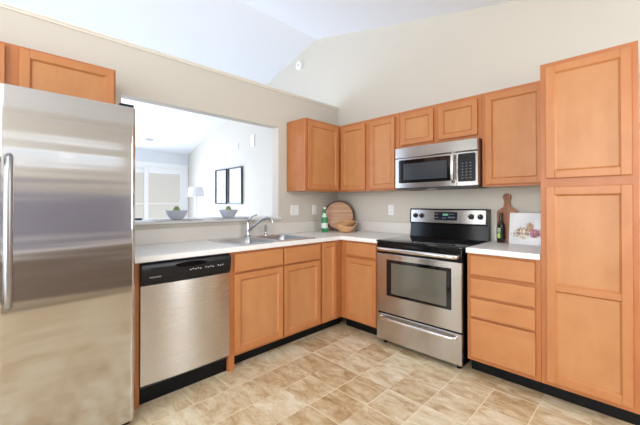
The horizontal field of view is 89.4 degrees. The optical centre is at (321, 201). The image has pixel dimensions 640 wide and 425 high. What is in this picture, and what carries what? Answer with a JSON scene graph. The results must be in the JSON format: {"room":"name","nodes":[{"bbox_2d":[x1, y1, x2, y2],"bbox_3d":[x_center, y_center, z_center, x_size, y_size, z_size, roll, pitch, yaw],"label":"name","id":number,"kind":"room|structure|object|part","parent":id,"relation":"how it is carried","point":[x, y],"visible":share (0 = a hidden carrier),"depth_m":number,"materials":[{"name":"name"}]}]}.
{"room":"kitchen","nodes":[
{"label":"kitchen","id":0,"kind":"room"},
{"bbox_2d":[135,149,187,202],"bbox_3d":[-5.017,0.078,5.470,5.500,2.382,0.100,0,-1,-45],"label":"wall","id":1,"kind":"structure","parent":0,"point":[140,155],"depth_m":6.98,"materials":[{"name":"white paint"}]},
{"bbox_2d":[135,161,187,218],"bbox_3d":[-3.778,0.221,6.687,2.015,2.115,0.125,0,-1,-45],"label":"door","id":2,"kind":"structure","parent":1,"relation":"in","point":[159,187],"depth_m":6.96,"materials":[{"name":"white paint"}]},
{"bbox_3d":[-4.052,0.272,6.466,1.075,1.970,0.040,0,-1,-45],"label":"sliding panel","id":3,"kind":"part","parent":2,"relation":"part of","materials":[{"name":"glass"}]},
{"bbox_3d":[-4.052,0.262,6.466,0.925,1.750,0.006,0,-1,-45],"label":"pane","id":4,"kind":"part","parent":2,"relation":"part of","materials":[{"name":"white"}]},
{"bbox_3d":[-3.415,0.276,7.038,0.795,1.970,0.040,0,-1,-45],"label":"sliding panel","id":5,"kind":"part","parent":2,"relation":"part of","materials":[{"name":"glass"}]},
{"bbox_3d":[-3.415,0.266,7.038,0.645,1.750,0.006,0,-1,-45],"label":"pane","id":6,"kind":"part","parent":2,"relation":"part of","materials":[{"name":"white"}]},
{"bbox_2d":[0,7,337,229],"bbox_3d":[-1.770,0.025,2.216,5.500,2.440,0.106,0,-1,-45],"label":"wall","id":7,"kind":"structure","parent":0,"point":[141,76],"depth_m":2.80,"materials":[{"name":"beige paint"}]},
{"bbox_2d":[0,41,115,103],"bbox_3d":[-1.796,-0.722,1.923,0.943,0.331,0.275,0,-1,-45],"label":"upper cabinet","id":8,"kind":"object","parent":7,"relation":"attached to","point":[21,66],"visible":0.59,"depth_m":1.94,"materials":[{"name":"brown wood"}]},
{"bbox_3d":[-1.889,-0.726,1.650,0.395,0.294,0.020,0,-1,-45],"label":"door","id":9,"kind":"part","parent":8,"relation":"part of","materials":[{"name":"brown wood"}]},
{"bbox_2d":[0,1,338,109],"bbox_3d":[-1.770,-1.198,2.223,5.498,0.030,0.146,0,-1,-45],"label":"trim","id":10,"kind":"structure","parent":7,"relation":"attached to","point":[4,5],"depth_m":2.50,"materials":[{"name":"beige paint"}]},
{"bbox_2d":[135,216,280,224],"bbox_3d":[-1.123,0.168,3.078,1.587,0.028,0.466,0,-1,-45],"label":"ledge","id":11,"kind":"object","parent":7,"relation":"attached to","point":[204,219],"depth_m":2.86,"materials":[{"name":"white paint"}]},
{"bbox_2d":[151,218,201,220],"bbox_3d":[-1.234,0.150,2.760,0.380,0.003,0.240,0,-1,-45],"label":"placemat","id":12,"kind":"object","parent":11,"relation":"on","point":[184,218],"visible":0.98,"depth_m":2.73,"materials":[{"name":"grey"}]},
{"bbox_2d":[164,210,187,218],"bbox_3d":[-1.234,0.109,2.760,0.188,0.076,0.188,0,-1,-45],"label":"ceramic bowl","id":13,"kind":"object","parent":12,"relation":"on","point":[172,214],"visible":0.98,"depth_m":2.70,"materials":[{"name":"grey ceramic"}]},
{"bbox_2d":[208,217,249,218],"bbox_3d":[-0.890,0.152,3.103,0.380,0.003,0.240,0,-1,-45],"label":"placemat","id":14,"kind":"object","parent":11,"relation":"on","point":[217,217],"visible":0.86,"depth_m":3.07,"materials":[{"name":"grey"}]},
{"bbox_2d":[218,209,237,217],"bbox_3d":[-0.890,0.111,3.103,0.188,0.076,0.188,0,-1,-45],"label":"ceramic bowl","id":15,"kind":"object","parent":14,"relation":"on","point":[224,213],"visible":0.96,"depth_m":3.05,"materials":[{"name":"grey ceramic"}]},
{"bbox_2d":[135,220,410,245],"bbox_3d":[-0.291,0.276,2.862,2.487,0.120,1.062,0,-1,-45],"label":"backsplash","id":16,"kind":"structure","parent":7,"relation":"attached to","point":[184,234],"depth_m":3.07,"materials":[{"name":"white laminate"}]},
{"bbox_2d":[291,205,298,214],"bbox_3d":[-0.294,0.091,3.607,0.116,0.115,0.008,0,-1,-45],"label":"switch plate","id":17,"kind":"object","parent":7,"relation":"attached to","point":[294,208],"visible":1,"depth_m":3.60,"materials":[{"name":"white plastic"}]},
{"bbox_2d":[287,117,339,192],"bbox_3d":[-0.073,-0.490,3.606,0.532,0.752,0.322,0,-1,-45],"label":"upper cabinet","id":18,"kind":"object","parent":7,"relation":"attached to","point":[313,146],"visible":1,"depth_m":3.45,"materials":[{"name":"brown wood"}]},
{"bbox_3d":[0.018,-0.491,3.514,0.532,0.752,0.019,0,-1,-45],"label":"frame","id":19,"kind":"part","parent":18,"relation":"part of","materials":[{"name":"brown wood"}]},
{"bbox_3d":[0.032,-0.484,3.496,0.461,0.706,0.020,0,-1,-45],"label":"door","id":20,"kind":"part","parent":18,"relation":"part of","materials":[{"name":"brown wood"}]},
{"bbox_2d":[312,205,316,214],"bbox_3d":[-0.078,0.092,3.822,0.070,0.115,0.008,0,-1,-45],"label":"switch plate","id":21,"kind":"object","parent":7,"relation":"attached to","point":[314,207],"visible":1,"depth_m":3.81,"materials":[{"name":"white plastic"}]},
{"bbox_2d":[0,0,516,154],"bbox_3d":[-1.839,-1.712,2.297,5.700,1.245,9.100,0,-1,-45],"label":"ceiling","id":22,"kind":"structure","parent":0,"point":[255,40],"depth_m":3.81,"materials":[{"name":"white paint"}]},
{"bbox_2d":[144,137,160,141],"bbox_3d":[-3.321,-1.221,6.357,0.280,0.044,0.146,0,-1,-45],"label":"ceiling vent","id":23,"kind":"object","parent":22,"relation":"in","point":[145,138],"visible":1,"depth_m":6.34,"materials":[{"name":"white plastic"}]},
{"bbox_2d":[126,317,633,424],"bbox_3d":[-0.215,1.259,0.647,5.500,0.050,4.300,0,-1,-45],"label":"floor","id":24,"kind":"structure","parent":0,"point":[341,373],"depth_m":2.11,"materials":[{"name":"tile"}]},
{"bbox_2d":[0,83,135,424],"bbox_3d":[-1.584,0.353,1.700,0.913,1.778,0.826,0,-1,-45],"label":"refrigerator","id":25,"kind":"object","parent":24,"relation":"on","point":[67,163],"visible":1,"depth_m":1.56,"materials":[{"name":"grey metal"}]},
{"bbox_3d":[-1.355,0.130,1.401,0.031,0.687,0.078,0,-1,-45],"label":"handle","id":26,"kind":"part","parent":25,"relation":"part of","materials":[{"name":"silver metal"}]},
{"bbox_2d":[134,263,139,409],"bbox_3d":[-1.323,0.808,2.155,0.036,0.874,0.598,0,-1,-45],"label":"end panel","id":27,"kind":"object","parent":24,"relation":"on","point":[137,266],"visible":0.18,"depth_m":1.95,"materials":[{"name":"brown wood"}]},
{"bbox_2d":[139,253,230,404],"bbox_3d":[-1.071,0.812,2.348,0.590,0.868,0.608,0,-1,-45],"label":"dishwasher","id":28,"kind":"object","parent":24,"relation":"on","point":[184,303],"visible":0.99,"depth_m":2.11,"materials":[{"name":"grey metal"}]},
{"bbox_3d":[-0.877,0.444,2.156,0.590,0.129,0.040,0,-1,-45],"label":"control panel","id":29,"kind":"part","parent":28,"relation":"part of","materials":[{"name":"black plastic"}]},
{"bbox_2d":[226,242,319,371],"bbox_3d":[-0.549,0.813,2.911,0.940,0.874,0.621,0,-1,-45],"label":"base cabinet","id":30,"kind":"object","parent":24,"relation":"on","point":[275,292],"visible":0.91,"depth_m":2.64,"materials":[{"name":"brown wood"}]},
{"bbox_3d":[-0.481,0.458,2.557,0.449,0.136,0.020,0,-1,-45],"label":"drawer","id":31,"kind":"part","parent":30,"relation":"part of","materials":[{"name":"brown wood"}]},
{"bbox_3d":[-0.481,0.832,2.554,0.449,0.584,0.020,0,-1,-45],"label":"door","id":32,"kind":"part","parent":30,"relation":"part of","materials":[{"name":"brown wood"}]},
{"bbox_2d":[135,220,410,263],"bbox_3d":[-0.291,0.295,2.861,2.487,0.158,1.062,0,-1,-45],"label":"countertop","id":33,"kind":"structure","parent":30,"relation":"on","point":[151,245],"depth_m":2.82,"materials":[{"name":"laminate"}]},
{"bbox_2d":[244,214,273,236],"bbox_3d":[-0.580,0.222,3.045,0.307,0.217,0.064,0,0,13],"label":"faucet","id":34,"kind":"object","parent":33,"relation":"on","point":[247,234],"visible":0.99,"depth_m":3.05,"materials":[{"name":"silver metal"}]},
{"bbox_3d":[-0.565,0.210,3.031,0.271,0.146,0.032,0,0,17],"label":"spout","id":35,"kind":"part","parent":34,"relation":"part of","materials":[{"name":"silver metal"}]},
{"bbox_2d":[207,234,314,245],"bbox_3d":[-0.525,0.420,2.932,0.824,0.178,0.535,0,-1,-45],"label":"sink","id":36,"kind":"object","parent":33,"relation":"in","point":[238,241],"visible":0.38,"depth_m":2.96,"materials":[{"name":"silver metal"}]},
{"bbox_2d":[218,237,272,243],"bbox_3d":[-0.653,0.418,2.780,0.347,0.178,0.400,0,-1,-45],"label":"basin","id":37,"kind":"object","parent":36,"relation":"in","point":[244,240],"depth_m":2.94,"materials":[{"name":"silver metal"}]},
{"bbox_2d":[264,224,267,235],"bbox_3d":[-0.553,0.278,3.224,0.044,0.108,0.044,0,-1,-45],"label":"sprayer","id":38,"kind":"object","parent":36,"relation":"on","point":[265,225],"visible":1,"depth_m":3.21,"materials":[{"name":"silver metal"}]},
{"bbox_2d":[258,235,306,239],"bbox_3d":[-0.372,0.421,3.060,0.347,0.178,0.400,0,-1,-45],"label":"basin","id":39,"kind":"object","parent":36,"relation":"in","point":[274,237],"depth_m":3.22,"materials":[{"name":"silver metal"}]},
{"bbox_2d":[321,207,327,231],"bbox_3d":[0.039,0.199,3.683,0.075,0.287,0.075,0,-1,-45],"label":"water bottle","id":40,"kind":"object","parent":33,"relation":"on","point":[324,221],"visible":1,"depth_m":3.65,"materials":[{"name":"green glass"}]},
{"bbox_2d":[326,200,354,230],"bbox_3d":[0.211,0.161,3.844,0.366,0.363,0.100,0,0,0],"label":"round board","id":41,"kind":"object","parent":33,"relation":"on","point":[337,211],"visible":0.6,"depth_m":3.85,"materials":[{"name":"brown wood"}]},
{"bbox_2d":[334,223,356,232],"bbox_3d":[0.273,0.290,3.648,0.268,0.102,0.247,0,0,16],"label":"wooden bowl","id":42,"kind":"object","parent":33,"relation":"on","point":[341,228],"visible":0.94,"depth_m":3.57,"materials":[{"name":"brown wood"}]},
{"bbox_2d":[334,220,354,225],"bbox_3d":[0.269,0.253,3.657,0.239,0.091,0.263,0,0,19],"label":"wooden bowl","id":43,"kind":"object","parent":42,"relation":"on","point":[345,222],"visible":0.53,"depth_m":3.58,"materials":[{"name":"brown wood"}]},
{"bbox_3d":[-0.164,0.460,2.874,0.423,0.136,0.020,0,-1,-45],"label":"drawer","id":44,"kind":"part","parent":30,"relation":"part of","materials":[{"name":"brown wood"}]},
{"bbox_3d":[-0.164,0.834,2.871,0.423,0.584,0.020,0,-1,-45],"label":"door","id":45,"kind":"part","parent":30,"relation":"part of","materials":[{"name":"brown wood"}]},
{"bbox_2d":[314,240,340,332],"bbox_3d":[-0.083,0.817,3.376,0.376,0.874,0.621,0,-1,-45],"label":"base cabinet","id":46,"kind":"object","parent":24,"relation":"on","point":[330,251],"visible":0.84,"depth_m":3.13,"materials":[{"name":"brown wood"}]},
{"bbox_3d":[0.076,0.764,3.110,0.187,0.749,0.020,0,-1,-45],"label":"door","id":47,"kind":"part","parent":46,"relation":"part of","materials":[{"name":"brown wood"}]},
{"bbox_2d":[341,240,378,334],"bbox_3d":[0.574,0.816,3.297,0.638,0.874,0.462,0,-1,-45],"label":"base cabinet","id":48,"kind":"object","parent":24,"relation":"on","point":[358,259],"visible":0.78,"depth_m":3.08,"materials":[{"name":"brown wood"}]},
{"bbox_3d":[0.374,0.454,3.063,0.020,0.125,0.356,0,-1,-45],"label":"drawer","id":49,"kind":"part","parent":48,"relation":"part of","materials":[{"name":"brown wood"}]},
{"bbox_3d":[0.374,0.837,3.060,0.020,0.594,0.356,0,-1,-45],"label":"door","id":50,"kind":"part","parent":48,"relation":"part of","materials":[{"name":"brown wood"}]},
{"bbox_2d":[376,208,490,368],"bbox_3d":[0.963,0.656,2.824,0.704,1.187,0.754,0,-1,-45],"label":"stove","id":51,"kind":"object","parent":24,"relation":"on","point":[422,284],"visible":0.97,"depth_m":2.63,"materials":[{"name":"silver metal"}]},
{"bbox_3d":[0.742,1.005,2.602,0.051,0.027,0.686,0,-1,-45],"label":"handle","id":52,"kind":"part","parent":51,"relation":"part of","materials":[{"name":"silver metal"}]},
{"bbox_3d":[0.769,0.655,2.603,0.002,0.263,0.482,0,-1,-45],"label":"glass","id":53,"kind":"part","parent":51,"relation":"part of","materials":[{"name":"grey glass"}]},
{"bbox_3d":[0.740,0.405,2.604,0.075,0.033,0.718,0,-1,-45],"label":"handle","id":54,"kind":"part","parent":51,"relation":"part of","materials":[{"name":"silver metal"}]},
{"bbox_3d":[0.769,0.401,2.633,0.026,0.090,0.746,0,-1,-45],"label":"trim","id":55,"kind":"part","parent":51,"relation":"part of","materials":[{"name":"metal"}]},
{"bbox_3d":[0.768,1.087,2.627,0.030,0.230,0.746,0,-1,-45],"label":"storage drawer","id":56,"kind":"part","parent":51,"relation":"part of","materials":[{"name":"silver metal"}]},
{"bbox_3d":[0.768,0.704,2.630,0.030,0.512,0.746,0,-1,-45],"label":"oven door","id":57,"kind":"part","parent":51,"relation":"part of","materials":[{"name":"silver metal"}]},
{"bbox_2d":[376,235,490,249],"bbox_3d":[0.985,0.345,2.848,0.642,0.019,0.754,0,-1,-45],"label":"cooktop","id":58,"kind":"object","parent":51,"relation":"in","point":[429,242],"depth_m":2.74,"materials":[{"name":"black glass"}]},
{"bbox_3d":[1.164,0.137,3.030,0.013,0.124,0.712,0,-1,-45],"label":"control panel","id":59,"kind":"part","parent":51,"relation":"part of","materials":[{"name":"silver metal"}]},
{"bbox_2d":[467,253,543,392],"bbox_3d":[1.445,0.810,2.424,0.638,0.874,0.455,0,-1,-45],"label":"base cabinet","id":60,"kind":"object","parent":24,"relation":"on","point":[504,293],"visible":0.8,"depth_m":2.19,"materials":[{"name":"brown wood"}]},
{"bbox_3d":[1.225,0.759,2.207,0.020,0.133,0.400,0,-1,-45],"label":"drawer","id":61,"kind":"part","parent":60,"relation":"part of","materials":[{"name":"brown wood"}]},
{"bbox_3d":[1.225,0.612,2.208,0.020,0.130,0.400,0,-1,-45],"label":"drawer","id":62,"kind":"part","parent":60,"relation":"part of","materials":[{"name":"brown wood"}]},
{"bbox_3d":[1.225,0.454,2.209,0.020,0.138,0.400,0,-1,-45],"label":"drawer","id":63,"kind":"part","parent":60,"relation":"part of","materials":[{"name":"brown wood"}]},
{"bbox_2d":[466,227,540,259],"bbox_3d":[1.442,0.292,2.426,0.647,0.158,0.454,0,-1,-45],"label":"countertop","id":64,"kind":"structure","parent":60,"relation":"on","point":[533,252],"depth_m":2.27,"materials":[{"name":"laminate"}]},
{"bbox_2d":[496,213,505,242],"bbox_3d":[1.482,0.212,2.670,0.050,0.246,0.049,0,-1,-37],"label":"oil bottle","id":65,"kind":"object","parent":64,"relation":"on","point":[500,229],"visible":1,"depth_m":2.65,"materials":[{"name":"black glass"}]},
{"bbox_3d":[1.483,0.234,2.670,0.048,0.202,0.048,0,-1,-37],"label":"glass","id":66,"kind":"part","parent":65,"relation":"part of","materials":[{"name":"black glass"}]},
{"bbox_2d":[497,193,517,241],"bbox_3d":[1.557,0.132,2.701,0.082,0.409,0.168,0,-1,-45],"label":"cutting board","id":67,"kind":"object","parent":64,"relation":"on","point":[507,209],"visible":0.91,"depth_m":2.70,"materials":[{"name":"brown wood"}]},
{"bbox_2d":[509,213,540,245],"bbox_3d":[1.637,0.211,2.522,0.061,0.250,0.300,0,-1,-45],"label":"print","id":68,"kind":"object","parent":64,"relation":"on","point":[524,228],"visible":0.54,"depth_m":2.54,"materials":[{"name":"white paper"}]},
{"bbox_3d":[1.225,0.978,2.206,0.020,0.278,0.400,0,-1,-45],"label":"drawer","id":69,"kind":"part","parent":60,"relation":"part of","materials":[{"name":"brown wood"}]},
{"bbox_2d":[540,40,639,424],"bbox_3d":[1.764,0.187,2.109,0.638,2.116,0.448,0,-1,-45],"label":"pantry cabinet","id":70,"kind":"object","parent":24,"relation":"on","point":[590,102],"visible":1,"depth_m":1.87,"materials":[{"name":"brown wood"}]},
{"bbox_3d":[1.547,-0.496,1.893,0.020,0.697,0.390,0,-1,-45],"label":"door","id":71,"kind":"part","parent":70,"relation":"part of","materials":[{"name":"brown wood"}]},
{"bbox_3d":[1.547,0.510,1.886,0.020,1.208,0.390,0,-1,-45],"label":"door","id":72,"kind":"part","parent":70,"relation":"part of","materials":[{"name":"brown wood"}]},
{"bbox_2d":[188,0,639,240],"bbox_3d":[0.143,-0.480,4.266,0.100,3.480,8.900,0,-1,-45],"label":"wall","id":73,"kind":"structure","parent":0,"point":[373,73],"depth_m":3.32,"materials":[{"name":"beige paint"}]},
{"bbox_2d":[215,169,227,203],"bbox_3d":[-1.931,-0.294,6.245,0.035,0.665,0.435,0,-1,-45],"label":"picture frame","id":74,"kind":"object","parent":73,"relation":"attached to","point":[221,176],"visible":1,"depth_m":6.24,"materials":[{"name":"grey"}]},
{"bbox_2d":[218,176,223,196],"bbox_3d":[-1.927,-0.294,6.249,0.002,0.405,0.235,0,-1,-45],"label":"artwork","id":75,"kind":"object","parent":74,"relation":"attached to","point":[220,178],"depth_m":6.26},
{"bbox_2d":[228,166,242,203],"bbox_3d":[-1.564,-0.296,5.878,0.035,0.665,0.473,0,-1,-45],"label":"picture frame","id":76,"kind":"object","parent":73,"relation":"attached to","point":[235,174],"visible":1,"depth_m":5.87,"materials":[{"name":"grey"}]},
{"bbox_2d":[231,174,238,196],"bbox_3d":[-1.561,-0.296,5.881,0.002,0.405,0.273,0,-1,-45],"label":"artwork","id":77,"kind":"object","parent":76,"relation":"attached to","point":[234,177],"depth_m":5.89},
{"bbox_2d":[251,135,254,146],"bbox_3d":[-1.165,-1.041,5.501,0.014,0.200,0.110,0,-1,-45],"label":"door chime","id":78,"kind":"object","parent":73,"relation":"attached to","point":[252,136],"visible":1,"depth_m":5.49,"materials":[{"name":"white plastic"}]},
{"bbox_2d":[296,61,302,69],"bbox_3d":[-0.319,-1.956,4.641,0.040,0.128,0.128,0,-1,-45],"label":"smoke detector","id":79,"kind":"object","parent":73,"relation":"attached to","point":[299,64],"visible":1,"depth_m":4.62,"materials":[{"name":"white plastic"}]},
{"bbox_2d":[340,113,408,192],"bbox_3d":[0.586,-0.491,3.519,0.322,0.752,0.776,0,-1,-45],"label":"upper cabinet","id":80,"kind":"object","parent":73,"relation":"attached to","point":[367,147],"visible":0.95,"depth_m":3.41,"materials":[{"name":"brown wood"}]},
{"bbox_3d":[0.347,-0.480,3.544,0.020,0.698,0.334,0,-1,-45],"label":"door","id":81,"kind":"part","parent":80,"relation":"part of","materials":[{"name":"brown wood"}]},
{"bbox_3d":[0.616,-0.482,3.274,0.020,0.698,0.296,0,-1,-45],"label":"door","id":82,"kind":"part","parent":80,"relation":"part of","materials":[{"name":"brown wood"}]},
{"bbox_2d":[388,205,393,214],"bbox_3d":[0.767,0.088,3.559,0.008,0.115,0.070,0,-1,-45],"label":"power outlet","id":83,"kind":"object","parent":73,"relation":"attached to","point":[390,207],"visible":1,"depth_m":3.56,"materials":[{"name":"white plastic"}]},
{"bbox_2d":[400,94,481,147],"bbox_3d":[1.128,-0.690,2.977,0.322,0.362,0.756,0,-1,-45],"label":"upper cabinet","id":84,"kind":"object","parent":73,"relation":"attached to","point":[459,119],"visible":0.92,"depth_m":2.82,"materials":[{"name":"brown wood"}]},
{"bbox_3d":[0.886,-0.689,3.005,0.020,0.291,0.327,0,-1,-45],"label":"door","id":85,"kind":"part","parent":84,"relation":"part of","materials":[{"name":"brown wood"}]},
{"bbox_2d":[395,137,488,190],"bbox_3d":[1.087,-0.311,2.932,0.440,0.392,0.755,0,-1,-45],"label":"microwave oven","id":86,"kind":"object","parent":84,"relation":"attached to","point":[457,164],"visible":0.93,"depth_m":2.77,"materials":[{"name":"silver metal"}]},
{"bbox_3d":[0.913,-0.279,2.873,0.002,0.151,0.412,0,-1,-45],"label":"glass","id":87,"kind":"part","parent":86,"relation":"part of","materials":[{"name":"grey glass"}]},
{"bbox_3d":[0.920,-0.267,2.887,0.025,0.278,0.584,0,-1,-45],"label":"door","id":88,"kind":"part","parent":86,"relation":"part of","materials":[{"name":"silver metal"}]},
{"bbox_3d":[1.083,-0.286,2.667,0.061,0.263,0.030,0,-1,-45],"label":"handle","id":89,"kind":"part","parent":86,"relation":"part of","materials":[{"name":"silver metal"}]},
{"bbox_3d":[1.152,-0.691,2.739,0.020,0.291,0.327,0,-1,-45],"label":"door","id":90,"kind":"part","parent":84,"relation":"part of","materials":[{"name":"brown wood"}]},
{"bbox_2d":[494,227,496,240],"bbox_3d":[1.665,0.275,2.648,0.018,0.120,0.454,0,-1,-45],"label":"backsplash","id":91,"kind":"structure","parent":73,"relation":"attached to","point":[495,239],"depth_m":2.80,"materials":[{"name":"white laminate"}]},
{"bbox_2d":[482,81,540,187],"bbox_3d":[1.557,-0.498,2.545,0.322,0.752,0.455,0,-1,-45],"label":"upper cabinet","id":92,"kind":"object","parent":73,"relation":"attached to","point":[511,158],"visible":0.8,"depth_m":2.45,"materials":[{"name":"brown wood"}]},
{"bbox_3d":[-3.395,1.282,3.835,5.500,0.050,4.494,0,-1,-45],"label":"floor","id":93,"kind":"structure","parent":0,"visible":0},
{"bbox_2d":[188,187,203,216],"bbox_3d":[-2.414,0.495,6.242,0.300,1.560,0.300,0,-1,-45],"label":"floor lamp","id":94,"kind":"object","parent":93,"relation":"on","point":[196,192],"visible":0.6,"depth_m":6.15,"materials":[{"name":"white"}]},
{"bbox_3d":[-2.414,-0.195,6.247,0.300,0.180,0.300,0,-1,-45],"label":"lamp shade","id":95,"kind":"part","parent":94,"relation":"part of","materials":[{"name":"white fabric"}]}
]}

